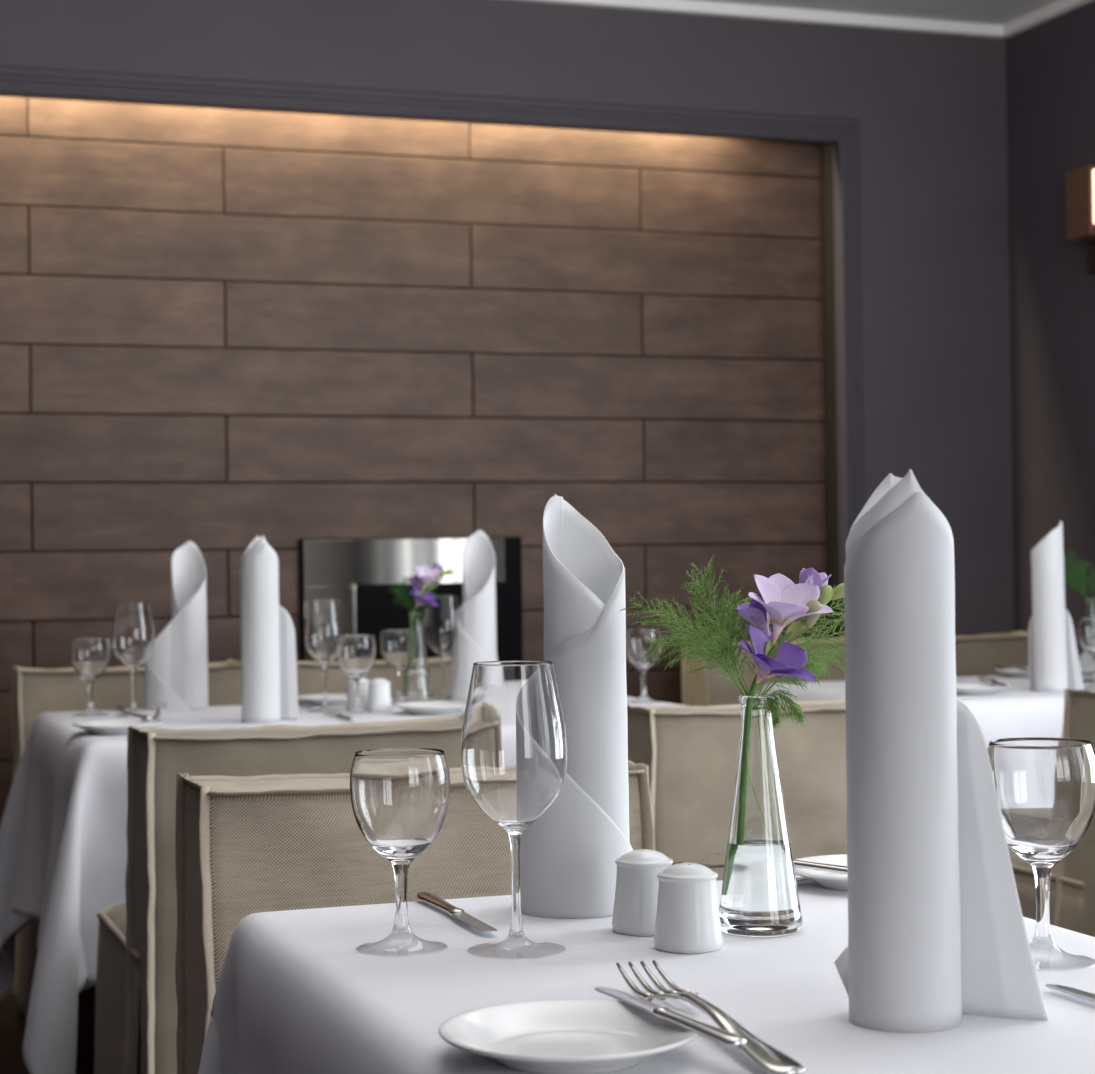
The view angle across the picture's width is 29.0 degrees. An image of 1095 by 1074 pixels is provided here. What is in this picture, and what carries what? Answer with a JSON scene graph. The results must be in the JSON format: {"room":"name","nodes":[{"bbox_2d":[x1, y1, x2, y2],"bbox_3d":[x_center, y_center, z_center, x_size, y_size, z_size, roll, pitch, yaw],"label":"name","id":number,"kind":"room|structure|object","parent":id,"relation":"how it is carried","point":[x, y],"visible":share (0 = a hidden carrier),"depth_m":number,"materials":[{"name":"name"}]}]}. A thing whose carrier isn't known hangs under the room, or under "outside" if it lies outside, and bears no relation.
{"room":"restaurant","nodes":[
{"label":"restaurant","id":0,"kind":"room"},
{"bbox_2d":[0,988,93,1073],"bbox_3d":[0.201,1.147,1.990,6.280,0.100,9.450,-1,-1,-19],"label":"floor","id":1,"kind":"structure","parent":0,"point":[12,1023],"depth_m":4.77,"materials":[{"name":"brown wood"}]},
{"bbox_2d":[76,985,94,1056],"bbox_3d":[-0.348,0.754,4.522,1.326,0.744,0.836,-1,-1,-19],"label":"dining table","id":2,"kind":"object","parent":1,"relation":"on","point":[86,998],"visible":0.04,"depth_m":4.63,"materials":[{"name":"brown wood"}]},
{"bbox_2d":[0,696,683,1073],"bbox_3d":[-0.354,0.714,4.534,1.637,0.673,1.126,-1,-1,-19],"label":"tablecloth","id":3,"kind":"object","parent":2,"relation":"on","point":[63,828],"visible":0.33,"depth_m":3.90,"materials":[{"name":"white fabric"}]},
{"bbox_2d":[70,637,109,716],"bbox_3d":[-0.989,0.303,4.588,0.086,0.168,0.086,-1,-1,-17],"label":"water glass","id":4,"kind":"object","parent":3,"relation":"on","point":[89,656],"visible":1,"depth_m":4.56,"materials":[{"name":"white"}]},
{"bbox_2d":[70,637,109,681],"bbox_3d":[-0.990,0.266,4.589,0.086,0.095,0.086,-1,-1,-19],"label":"bowl","id":5,"kind":"object","parent":4,"relation":"on","point":[89,656],"depth_m":4.56,"materials":[{"name":"clear glass"}]},
{"bbox_2d":[72,719,162,734],"bbox_3d":[-0.831,0.369,4.102,0.174,0.021,0.174,-1,-1,31],"label":"plate","id":6,"kind":"object","parent":3,"relation":"on","point":[112,726],"visible":0.84,"depth_m":4.08,"materials":[{"name":"white ceramic"}]},
{"bbox_2d":[123,713,150,719],"bbox_3d":[-0.822,0.357,4.237,0.014,0.008,0.170,0,-1,-27],"label":"table knife","id":7,"kind":"object","parent":6,"relation":"on","point":[145,717],"visible":1,"depth_m":4.19,"materials":[{"name":"metal"}]},
{"bbox_2d":[116,706,129,712],"bbox_3d":[-0.925,0.380,4.647,0.017,0.008,0.210,-1,-1,-19],"label":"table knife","id":8,"kind":"object","parent":3,"relation":"on","point":[121,708],"visible":0.9,"depth_m":4.67,"materials":[{"name":"metal"}]},
{"bbox_2d":[112,602,153,716],"bbox_3d":[-0.891,0.263,4.560,0.090,0.244,0.090,-1,-1,-12],"label":"wine glass","id":9,"kind":"object","parent":3,"relation":"on","point":[133,629],"visible":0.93,"depth_m":4.53,"materials":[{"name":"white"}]},
{"bbox_2d":[112,602,153,669],"bbox_3d":[-0.891,0.214,4.560,0.090,0.145,0.090,-1,-1,-19],"label":"bowl","id":10,"kind":"object","parent":9,"relation":"on","point":[133,629],"depth_m":4.53,"materials":[{"name":"clear glass"}]},
{"bbox_2d":[152,701,165,719],"bbox_3d":[-0.793,0.354,4.325,0.024,0.025,0.199,-1,-1,-7],"label":"fork","id":11,"kind":"object","parent":3,"relation":"on","point":[157,716],"visible":0.98,"depth_m":4.29,"materials":[{"name":"metal"}]},
{"bbox_2d":[145,541,207,710],"bbox_3d":[-0.831,0.197,4.737,0.140,0.376,0.092,-1,-1,-10],"label":"napkin","id":12,"kind":"object","parent":3,"relation":"on","point":[176,670],"visible":1,"depth_m":4.71,"materials":[{"name":"white fabric"}]},
{"bbox_2d":[241,536,298,722],"bbox_3d":[-0.577,0.187,4.347,0.106,0.381,0.076,0,-1,-45],"label":"napkin","id":13,"kind":"object","parent":3,"relation":"on","point":[268,644],"visible":1,"depth_m":4.31,"materials":[{"name":"white fabric"}]},
{"bbox_2d":[298,701,315,706],"bbox_3d":[-0.549,0.376,4.774,0.017,0.008,0.200,-1,-1,-19],"label":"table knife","id":14,"kind":"object","parent":3,"relation":"on","point":[299,702],"visible":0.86,"depth_m":4.76,"materials":[{"name":"metal"}]},
{"bbox_2d":[298,694,346,705],"bbox_3d":[-0.491,0.372,4.821,0.164,0.019,0.164,-1,-1,1],"label":"plate","id":15,"kind":"object","parent":3,"relation":"on","point":[316,699],"visible":0.62,"depth_m":4.78,"materials":[{"name":"white ceramic"}]},
{"bbox_2d":[304,599,344,712],"bbox_3d":[-0.485,0.258,4.618,0.090,0.244,0.090,-1,-1,3],"label":"wine glass","id":16,"kind":"object","parent":3,"relation":"on","point":[324,621],"visible":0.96,"depth_m":4.59,"materials":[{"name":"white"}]},
{"bbox_2d":[304,599,344,665],"bbox_3d":[-0.486,0.209,4.619,0.090,0.145,0.090,-1,-1,-19],"label":"bowl","id":17,"kind":"object","parent":16,"relation":"on","point":[324,621],"depth_m":4.58,"materials":[{"name":"clear glass"}]},
{"bbox_2d":[325,712,355,720],"bbox_3d":[-0.433,0.372,4.407,0.017,0.008,0.210,-1,-1,-21],"label":"table knife","id":18,"kind":"object","parent":3,"relation":"on","point":[345,717],"visible":1,"depth_m":4.36,"materials":[{"name":"metal"}]},
{"bbox_2d":[336,635,375,714],"bbox_3d":[-0.410,0.295,4.548,0.086,0.168,0.086,-1,-1,-17],"label":"water glass","id":19,"kind":"object","parent":3,"relation":"on","point":[355,654],"visible":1,"depth_m":4.52,"materials":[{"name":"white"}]},
{"bbox_2d":[336,635,375,679],"bbox_3d":[-0.411,0.259,4.549,0.086,0.095,0.086,-1,-1,-19],"label":"bowl","id":20,"kind":"object","parent":19,"relation":"on","point":[355,654],"depth_m":4.52,"materials":[{"name":"clear glass"}]},
{"bbox_2d":[346,677,369,709],"bbox_3d":[-0.414,0.343,4.647,0.056,0.072,0.056,-1,-1,-19],"label":"pepper shaker","id":21,"kind":"object","parent":3,"relation":"on","point":[363,683],"visible":0.47,"depth_m":4.63,"materials":[{"name":"white ceramic"}]},
{"bbox_2d":[366,678,392,711],"bbox_3d":[-0.364,0.342,4.591,0.056,0.072,0.056,-1,-1,-19],"label":"salt shaker","id":22,"kind":"object","parent":3,"relation":"on","point":[379,693],"visible":0.99,"depth_m":4.57,"materials":[{"name":"white ceramic"}]},
{"bbox_2d":[380,629,408,703],"bbox_3d":[-0.341,0.296,4.859,0.086,0.168,0.086,-1,-1,-17],"label":"water glass","id":23,"kind":"object","parent":3,"relation":"on","point":[393,642],"visible":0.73,"depth_m":4.83,"materials":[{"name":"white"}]},
{"bbox_2d":[380,629,408,671],"bbox_3d":[-0.341,0.260,4.860,0.086,0.095,0.086,-1,-1,-19],"label":"bowl","id":24,"kind":"object","parent":23,"relation":"on","point":[393,642],"depth_m":4.82,"materials":[{"name":"clear glass"}]},
{"bbox_2d":[401,612,432,702],"bbox_3d":[-0.298,0.275,4.822,0.074,0.208,0.074,-1,-1,39],"label":"bud vase","id":25,"kind":"object","parent":3,"relation":"on","point":[416,687],"visible":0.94,"depth_m":4.80,"materials":[{"name":"clear glass"}]},
{"bbox_2d":[388,576,440,623],"bbox_3d":[-0.302,0.194,4.833,0.125,0.216,0.079,-1,-1,-4],"label":"fern sprig","id":26,"kind":"object","parent":25,"relation":"on","point":[407,600],"visible":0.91,"depth_m":4.83,"materials":[{"name":"green plant"}]},
{"bbox_2d":[407,563,452,611],"bbox_3d":[-0.268,0.204,4.808,0.113,0.290,0.083,-1,-1,-4],"label":"freesia","id":27,"kind":"object","parent":25,"relation":"in","point":[424,575],"visible":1,"depth_m":4.81,"materials":[{"name":"purple plant"}]},
{"bbox_2d":[392,701,465,714],"bbox_3d":[-0.244,0.365,4.511,0.174,0.021,0.174,-1,-1,20],"label":"plate","id":28,"kind":"object","parent":3,"relation":"on","point":[420,707],"visible":0.91,"depth_m":4.47,"materials":[{"name":"white ceramic"}]},
{"bbox_2d":[425,595,459,700],"bbox_3d":[-0.239,0.258,4.917,0.090,0.244,0.090,-1,-1,3],"label":"wine glass","id":29,"kind":"object","parent":3,"relation":"on","point":[441,620],"visible":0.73,"depth_m":4.88,"materials":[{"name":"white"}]},
{"bbox_2d":[425,595,459,657],"bbox_3d":[-0.240,0.209,4.917,0.090,0.145,0.090,-1,-1,-19],"label":"bowl","id":30,"kind":"object","parent":29,"relation":"on","point":[441,620],"depth_m":4.88,"materials":[{"name":"clear glass"}]},
{"bbox_2d":[448,530,496,701],"bbox_3d":[-0.174,0.181,4.897,0.116,0.394,0.091,-1,-1,-2],"label":"napkin","id":31,"kind":"object","parent":3,"relation":"on","point":[476,637],"visible":0.79,"depth_m":4.87,"materials":[{"name":"white fabric"}]},
{"bbox_2d":[626,627,661,702],"bbox_3d":[0.216,0.289,4.769,0.086,0.168,0.086,-1,-1,-17],"label":"water glass","id":32,"kind":"object","parent":3,"relation":"on","point":[636,648],"visible":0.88,"depth_m":4.74,"materials":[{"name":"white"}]},
{"bbox_2d":[626,627,661,670],"bbox_3d":[0.215,0.252,4.769,0.086,0.095,0.086,-1,-1,-19],"label":"bowl","id":33,"kind":"object","parent":32,"relation":"on","point":[636,648],"depth_m":4.74,"materials":[{"name":"clear glass"}]},
{"bbox_2d":[12,659,241,1025],"bbox_3d":[-0.974,0.727,5.116,0.608,0.824,0.647,-1,-1,-19],"label":"dining chair","id":34,"kind":"object","parent":1,"relation":"on","point":[36,692],"visible":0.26,"depth_m":5.20,"materials":[{"name":"beige fabric"}]},
{"bbox_2d":[94,713,463,1073],"bbox_3d":[-0.437,0.707,3.566,0.608,0.824,0.647,-1,-1,-19],"label":"dining chair","id":35,"kind":"object","parent":1,"relation":"on","point":[136,1007],"visible":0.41,"depth_m":3.28,"materials":[{"name":"beige fabric"}]},
{"bbox_2d":[296,657,497,702],"bbox_3d":[-0.339,0.721,5.294,0.617,0.824,0.650,-1,-1,-19],"label":"dining chair","id":36,"kind":"object","parent":1,"relation":"on","point":[309,673],"visible":0.05,"depth_m":5.39,"materials":[{"name":"beige fabric"}]},
{"bbox_2d":[175,761,654,1073],"bbox_3d":[-0.087,0.693,2.393,0.610,0.822,0.656,-1,-1,-19],"label":"dining chair","id":37,"kind":"object","parent":1,"relation":"on","point":[245,845],"visible":0.32,"depth_m":2.49,"materials":[{"name":"beige fabric"}]},
{"bbox_2d":[627,699,846,880],"bbox_3d":[0.333,0.700,3.930,0.617,0.824,0.650,-1,-1,-19],"label":"dining chair","id":38,"kind":"object","parent":1,"relation":"on","point":[690,753],"visible":0.13,"depth_m":3.60,"materials":[{"name":"beige fabric"}]},
{"bbox_2d":[682,637,844,705],"bbox_3d":[0.773,0.714,6.176,0.608,0.824,0.647,-1,-1,-19],"label":"dining chair","id":39,"kind":"object","parent":1,"relation":"on","point":[707,688],"visible":0.06,"depth_m":6.27,"materials":[{"name":"beige fabric"}]},
{"bbox_2d":[955,631,1028,676],"bbox_3d":[1.333,0.709,6.370,0.617,0.824,0.650,-1,-1,-19],"label":"dining chair","id":40,"kind":"object","parent":1,"relation":"on","point":[976,655],"visible":0.06,"depth_m":6.54,"materials":[{"name":"beige fabric"}]},
{"bbox_2d":[1007,689,1094,936],"bbox_3d":[1.183,0.691,4.166,0.617,0.824,0.650,-1,-1,-19],"label":"dining chair","id":41,"kind":"object","parent":1,"relation":"on","point":[1072,879],"visible":0.18,"depth_m":3.94,"materials":[{"name":"beige fabric"}]},
{"bbox_2d":[0,98,826,761],"bbox_3d":[-1.216,-0.132,6.011,4.502,2.564,0.018,-1,-1,-19],"label":"wall","id":42,"kind":"structure","parent":0,"point":[27,136],"depth_m":6.24,"materials":[{"name":"brown wood"}]},
{"bbox_2d":[0,96,827,825],"bbox_3d":[-1.201,-0.054,6.001,4.420,2.513,0.019,-1,-1,-19],"label":"planks","id":43,"kind":"object","parent":42,"relation":"attached to","point":[33,171],"visible":0.46,"depth_m":6.25,"materials":[{"name":"brown wood"}]},
{"bbox_2d":[298,537,522,661],"bbox_3d":[-0.392,0.432,6.250,0.680,0.860,0.036,-1,-1,-19],"label":"fireplace","id":44,"kind":"object","parent":43,"relation":"attached to","point":[360,573],"visible":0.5,"depth_m":6.21,"materials":[{"name":"black metal"}]},
{"bbox_2d":[0,0,1013,635],"bbox_3d":[-1.235,-0.232,6.030,6.280,2.765,0.310,-1,-1,-19],"label":"wall","id":45,"kind":"structure","parent":0,"point":[930,109],"depth_m":6.66,"materials":[{"name":"paint"}]},
{"bbox_2d":[0,65,864,637],"bbox_3d":[-1.141,-0.073,5.905,4.528,2.442,0.046,-1,-1,-19],"label":"trim","id":46,"kind":"structure","parent":45,"relation":"attached to","point":[15,81],"depth_m":6.36,"materials":[{"name":"paint"}]},
{"bbox_2d":[517,0,1003,38],"bbox_3d":[-1.198,-1.599,5.886,5.680,0.037,0.042,-1,-1,-19],"label":"trim","id":47,"kind":"structure","parent":45,"relation":"attached to","point":[695,7],"depth_m":6.56,"materials":[{"name":"white paint"}]},
{"bbox_2d":[821,144,839,638],"bbox_3d":[0.907,-0.113,6.699,0.020,2.484,0.128,-1,-1,-19],"label":"wall","id":48,"kind":"structure","parent":0,"point":[827,238],"depth_m":6.70,"materials":[{"name":"grey paint"}]},
{"bbox_2d":[697,0,1057,24],"bbox_3d":[0.164,-1.718,2.015,6.280,0.100,9.450,-1,-1,-19],"label":"ceiling","id":49,"kind":"structure","parent":0,"point":[995,12],"depth_m":6.57,"materials":[{"name":"white paint"}]},
{"bbox_2d":[1005,0,1094,657],"bbox_3d":[3.012,-0.314,2.893,0.250,2.765,9.250,-1,-1,-19],"label":"wall","id":50,"kind":"structure","parent":0,"point":[1050,64],"depth_m":6.60,"materials":[{"name":"paint"}]},
{"bbox_2d":[1001,0,1093,37],"bbox_3d":[2.885,-1.678,2.808,0.042,0.037,8.540,-1,-1,-19],"label":"trim","id":51,"kind":"structure","parent":50,"relation":"attached to","point":[1059,7],"depth_m":6.60,"materials":[{"name":"white paint"}]},
{"bbox_2d":[1066,164,1094,274],"bbox_3d":[1.661,-0.938,6.158,0.118,0.305,0.380,-1,-1,-19],"label":"wall sconce","id":52,"kind":"object","parent":50,"relation":"attached to","point":[1080,182],"visible":1,"depth_m":6.25,"materials":[{"name":"brown metal"}]},
{"bbox_3d":[0.186,0.722,1.660,0.646,0.744,0.941,-1,-1,-19],"label":"dining table","id":53,"kind":"object","parent":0,"visible":0},
{"bbox_2d":[198,875,1094,1073],"bbox_3d":[0.174,0.700,1.675,0.851,0.709,1.180,-1,-1,-19],"label":"tablecloth","id":54,"kind":"object","parent":53,"relation":"on","point":[295,993],"visible":0.59,"depth_m":1.66,"materials":[{"name":"white fabric"}]},
{"bbox_2d":[349,748,449,956],"bbox_3d":[-0.125,0.267,1.808,0.086,0.168,0.086,-1,-1,-22],"label":"water glass","id":55,"kind":"object","parent":54,"relation":"on","point":[399,797],"visible":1,"depth_m":1.78,"materials":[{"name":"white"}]},
{"bbox_2d":[349,748,449,864],"bbox_3d":[-0.126,0.231,1.808,0.086,0.095,0.086,-1,-1,-19],"label":"bowl","id":56,"kind":"object","parent":55,"relation":"on","point":[399,797],"depth_m":1.78,"materials":[{"name":"clear glass"}]},
{"bbox_2d":[416,892,496,931],"bbox_3d":[-0.085,0.346,1.953,0.018,0.008,0.222,-1,-1,-19],"label":"table knife","id":57,"kind":"object","parent":54,"relation":"on","point":[430,898],"visible":1,"depth_m":1.95,"materials":[{"name":"metal"}]},
{"bbox_2d":[461,660,566,958],"bbox_3d":[-0.028,0.228,1.792,0.090,0.244,0.090,0,-1,-42],"label":"wine glass","id":58,"kind":"object","parent":54,"relation":"on","point":[514,740],"visible":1,"depth_m":1.76,"materials":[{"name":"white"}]},
{"bbox_2d":[461,660,566,834],"bbox_3d":[-0.028,0.179,1.792,0.090,0.145,0.090,-1,-1,-19],"label":"bowl","id":59,"kind":"object","parent":58,"relation":"on","point":[514,740],"depth_m":1.76,"materials":[{"name":"clear glass"}]},
{"bbox_2d":[439,999,698,1073],"bbox_3d":[0.015,0.335,1.406,0.174,0.021,0.174,-1,-1,20],"label":"plate","id":60,"kind":"object","parent":54,"relation":"on","point":[556,1036],"visible":0.96,"depth_m":1.43,"materials":[{"name":"white ceramic"}]},
{"bbox_2d":[594,987,746,1047],"bbox_3d":[0.079,0.323,1.435,0.016,0.008,0.195,0,0,-26],"label":"table knife","id":61,"kind":"object","parent":60,"relation":"on","point":[728,1039],"visible":1,"depth_m":1.41,"materials":[{"name":"metal"}]},
{"bbox_2d":[520,494,632,918],"bbox_3d":[0.024,0.154,1.988,0.110,0.391,0.095,-1,-1,1],"label":"napkin","id":62,"kind":"object","parent":54,"relation":"on","point":[568,855],"visible":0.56,"depth_m":1.96,"materials":[{"name":"white fabric"}]},
{"bbox_2d":[612,849,672,935],"bbox_3d":[0.086,0.312,1.873,0.056,0.072,0.056,0,-1,-37],"label":"pepper shaker","id":63,"kind":"object","parent":54,"relation":"on","point":[637,881],"visible":0.84,"depth_m":1.85,"materials":[{"name":"white ceramic"}]},
{"bbox_2d":[653,862,722,953],"bbox_3d":[0.118,0.311,1.789,0.056,0.072,0.056,0,-1,-42],"label":"salt shaker","id":64,"kind":"object","parent":54,"relation":"on","point":[687,915],"visible":1,"depth_m":1.77,"materials":[{"name":"white ceramic"}]},
{"bbox_2d":[616,960,805,1073],"bbox_3d":[0.110,0.332,1.477,0.038,0.017,0.310,-1,-1,-16],"label":"fork","id":65,"kind":"object","parent":54,"relation":"on","point":[771,1060],"visible":0.97,"depth_m":1.44,"materials":[{"name":"metal"}]},
{"bbox_2d":[672,862,808,881],"bbox_3d":[0.198,0.341,2.170,0.024,0.011,0.200,0,-1,-38],"label":"fork","id":66,"kind":"object","parent":54,"relation":"on","point":[721,866],"visible":0.28,"depth_m":2.19,"materials":[{"name":"metal"}]},
{"bbox_2d":[719,694,802,936],"bbox_3d":[0.186,0.243,1.867,0.074,0.208,0.074,-1,-1,23],"label":"bud vase","id":67,"kind":"object","parent":54,"relation":"on","point":[760,898],"visible":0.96,"depth_m":1.85,"materials":[{"name":"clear glass"}]},
{"bbox_2d":[618,556,844,732],"bbox_3d":[0.185,0.142,1.881,0.244,0.256,0.105,-1,-1,3],"label":"fern sprig","id":68,"kind":"object","parent":67,"relation":"in","point":[774,709],"visible":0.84,"depth_m":1.88,"materials":[{"name":"green plant"}]},
{"bbox_2d":[733,568,843,695],"bbox_3d":[0.213,0.172,1.848,0.113,0.290,0.083,-1,-1,6],"label":"freesia","id":69,"kind":"object","parent":67,"relation":"in","point":[782,601],"visible":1,"depth_m":1.86,"materials":[{"name":"purple plant"}]},
{"bbox_2d":[754,618,769,635],"bbox_3d":[0.189,0.079,1.870,0.015,0.017,0.016,-1,-1,6],"label":"flower","id":70,"kind":"object","parent":69,"relation":"on","point":[761,623],"depth_m":1.86,"materials":[{"name":"purple plant"}]},
{"bbox_2d":[755,670,768,682],"bbox_3d":[0.188,0.120,1.850,0.014,0.015,0.016,-1,-1,6],"label":"flower","id":71,"kind":"object","parent":69,"relation":"on","point":[760,674],"depth_m":1.84,"materials":[{"name":"purple plant"}]},
{"bbox_2d":[772,622,785,644],"bbox_3d":[0.204,0.081,1.850,0.016,0.027,0.018,-1,-1,6],"label":"flower","id":72,"kind":"object","parent":69,"relation":"on","point":[778,627],"depth_m":1.85,"materials":[{"name":"purple plant"}]},
{"bbox_2d":[794,854,847,890],"bbox_3d":[0.318,0.338,2.117,0.164,0.019,0.164,-1,-1,-3],"label":"plate","id":73,"kind":"object","parent":54,"relation":"on","point":[835,881],"visible":0.28,"depth_m":2.13,"materials":[{"name":"white ceramic"}]},
{"bbox_2d":[715,852,846,874],"bbox_3d":[0.241,0.327,2.127,0.017,0.008,0.200,0,-1,-41],"label":"table knife","id":74,"kind":"object","parent":73,"relation":"on","point":[839,869],"visible":0.38,"depth_m":2.09,"materials":[{"name":"metal"}]},
{"bbox_2d":[834,469,1047,1032],"bbox_3d":[0.275,0.147,1.498,0.150,0.389,0.076,-1,-1,9],"label":"napkin","id":75,"kind":"object","parent":54,"relation":"on","point":[937,934],"visible":1,"depth_m":1.47,"materials":[{"name":"white fabric"}]},
{"bbox_2d":[987,737,1094,970],"bbox_3d":[0.400,0.255,1.714,0.091,0.178,0.091,-1,-1,43],"label":"wine glass","id":76,"kind":"object","parent":54,"relation":"on","point":[1045,787],"visible":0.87,"depth_m":1.68,"materials":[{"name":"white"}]},
{"bbox_2d":[987,737,1094,867],"bbox_3d":[0.399,0.216,1.714,0.091,0.101,0.091,-1,-1,-19],"label":"bowl","id":77,"kind":"object","parent":76,"relation":"on","point":[1045,787],"depth_m":1.68,"materials":[{"name":"clear glass"}]},
{"bbox_2d":[1046,984,1094,1001],"bbox_3d":[0.419,0.335,1.492,0.019,0.008,0.224,-1,-1,-22],"label":"table knife","id":78,"kind":"object","parent":54,"relation":"on","point":[1075,992],"visible":1,"depth_m":1.56,"materials":[{"name":"metal"}]},
{"bbox_3d":[1.245,0.740,5.231,1.166,0.744,0.776,-1,-1,-19],"label":"dining table","id":79,"kind":"object","parent":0,"visible":0},
{"bbox_2d":[758,675,1094,748],"bbox_3d":[1.227,0.694,5.227,1.471,0.662,1.092,-1,-1,-19],"label":"tablecloth","id":80,"kind":"object","parent":79,"relation":"on","point":[1015,711],"visible":0.15,"depth_m":4.75,"materials":[{"name":"white fabric"}]},
{"bbox_2d":[956,683,1006,694],"bbox_3d":[0.982,0.353,4.900,0.164,0.019,0.164,-1,-1,1],"label":"plate","id":81,"kind":"object","parent":80,"relation":"on","point":[961,689],"visible":0.8,"depth_m":4.85,"materials":[{"name":"white ceramic"}]},
{"bbox_2d":[978,676,999,682],"bbox_3d":[1.050,0.340,5.020,0.023,0.010,0.190,-1,-1,-1],"label":"fork","id":82,"kind":"object","parent":81,"relation":"on","point":[986,678],"visible":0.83,"depth_m":5.06,"materials":[{"name":"metal"}]},
{"bbox_2d":[980,681,1010,686],"bbox_3d":[1.036,0.339,4.911,0.016,0.008,0.190,-1,-1,-7],"label":"table knife","id":83,"kind":"object","parent":81,"relation":"on","point":[992,683],"visible":1,"depth_m":4.86,"materials":[{"name":"metal"}]},
{"bbox_2d":[994,667,1028,677],"bbox_3d":[1.252,0.355,5.546,0.164,0.019,0.164,0,-1,-40],"label":"plate","id":84,"kind":"object","parent":80,"relation":"on","point":[1014,672],"visible":0.48,"depth_m":5.50,"materials":[{"name":"white ceramic"}]},
{"bbox_2d":[995,665,1028,670],"bbox_3d":[1.217,0.341,5.487,0.023,0.010,0.190,-1,-1,-21],"label":"fork","id":85,"kind":"object","parent":84,"relation":"on","point":[999,667],"visible":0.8,"depth_m":5.52,"materials":[{"name":"metal"}]},
{"bbox_2d":[1028,521,1083,691],"bbox_3d":[1.187,0.162,4.967,0.109,0.398,0.080,-1,-1,-24],"label":"napkin","id":86,"kind":"object","parent":80,"relation":"on","point":[1054,666],"visible":0.99,"depth_m":4.93,"materials":[{"name":"white fabric"}]},
{"bbox_2d":[1078,618,1094,689],"bbox_3d":[1.304,0.277,5.036,0.086,0.168,0.086,0,-1,-27],"label":"water glass","id":87,"kind":"object","parent":80,"relation":"on","point":[1086,626],"visible":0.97,"depth_m":5.01,"materials":[{"name":"clear glass"}]},
{"bbox_2d":[1078,618,1094,657],"bbox_3d":[1.304,0.241,5.036,0.086,0.095,0.086,-1,-1,-19],"label":"bowl","id":88,"kind":"object","parent":87,"relation":"on","point":[1086,626],"depth_m":5.01,"materials":[{"name":"clear glass"}]},
{"bbox_2d":[1079,599,1094,682],"bbox_3d":[1.351,0.257,5.264,0.074,0.208,0.074,-1,-1,-18],"label":"bud vase","id":89,"kind":"object","parent":80,"relation":"on","point":[1086,662],"visible":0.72,"depth_m":5.25,"materials":[{"name":"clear glass"}]},
{"bbox_2d":[1064,548,1094,603],"bbox_3d":[1.351,0.155,5.282,0.250,0.259,0.111,-1,-1,14],"label":"fern sprig","id":90,"kind":"object","parent":89,"relation":"in","point":[1080,565],"visible":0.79,"depth_m":5.29,"materials":[{"name":"green plant"}]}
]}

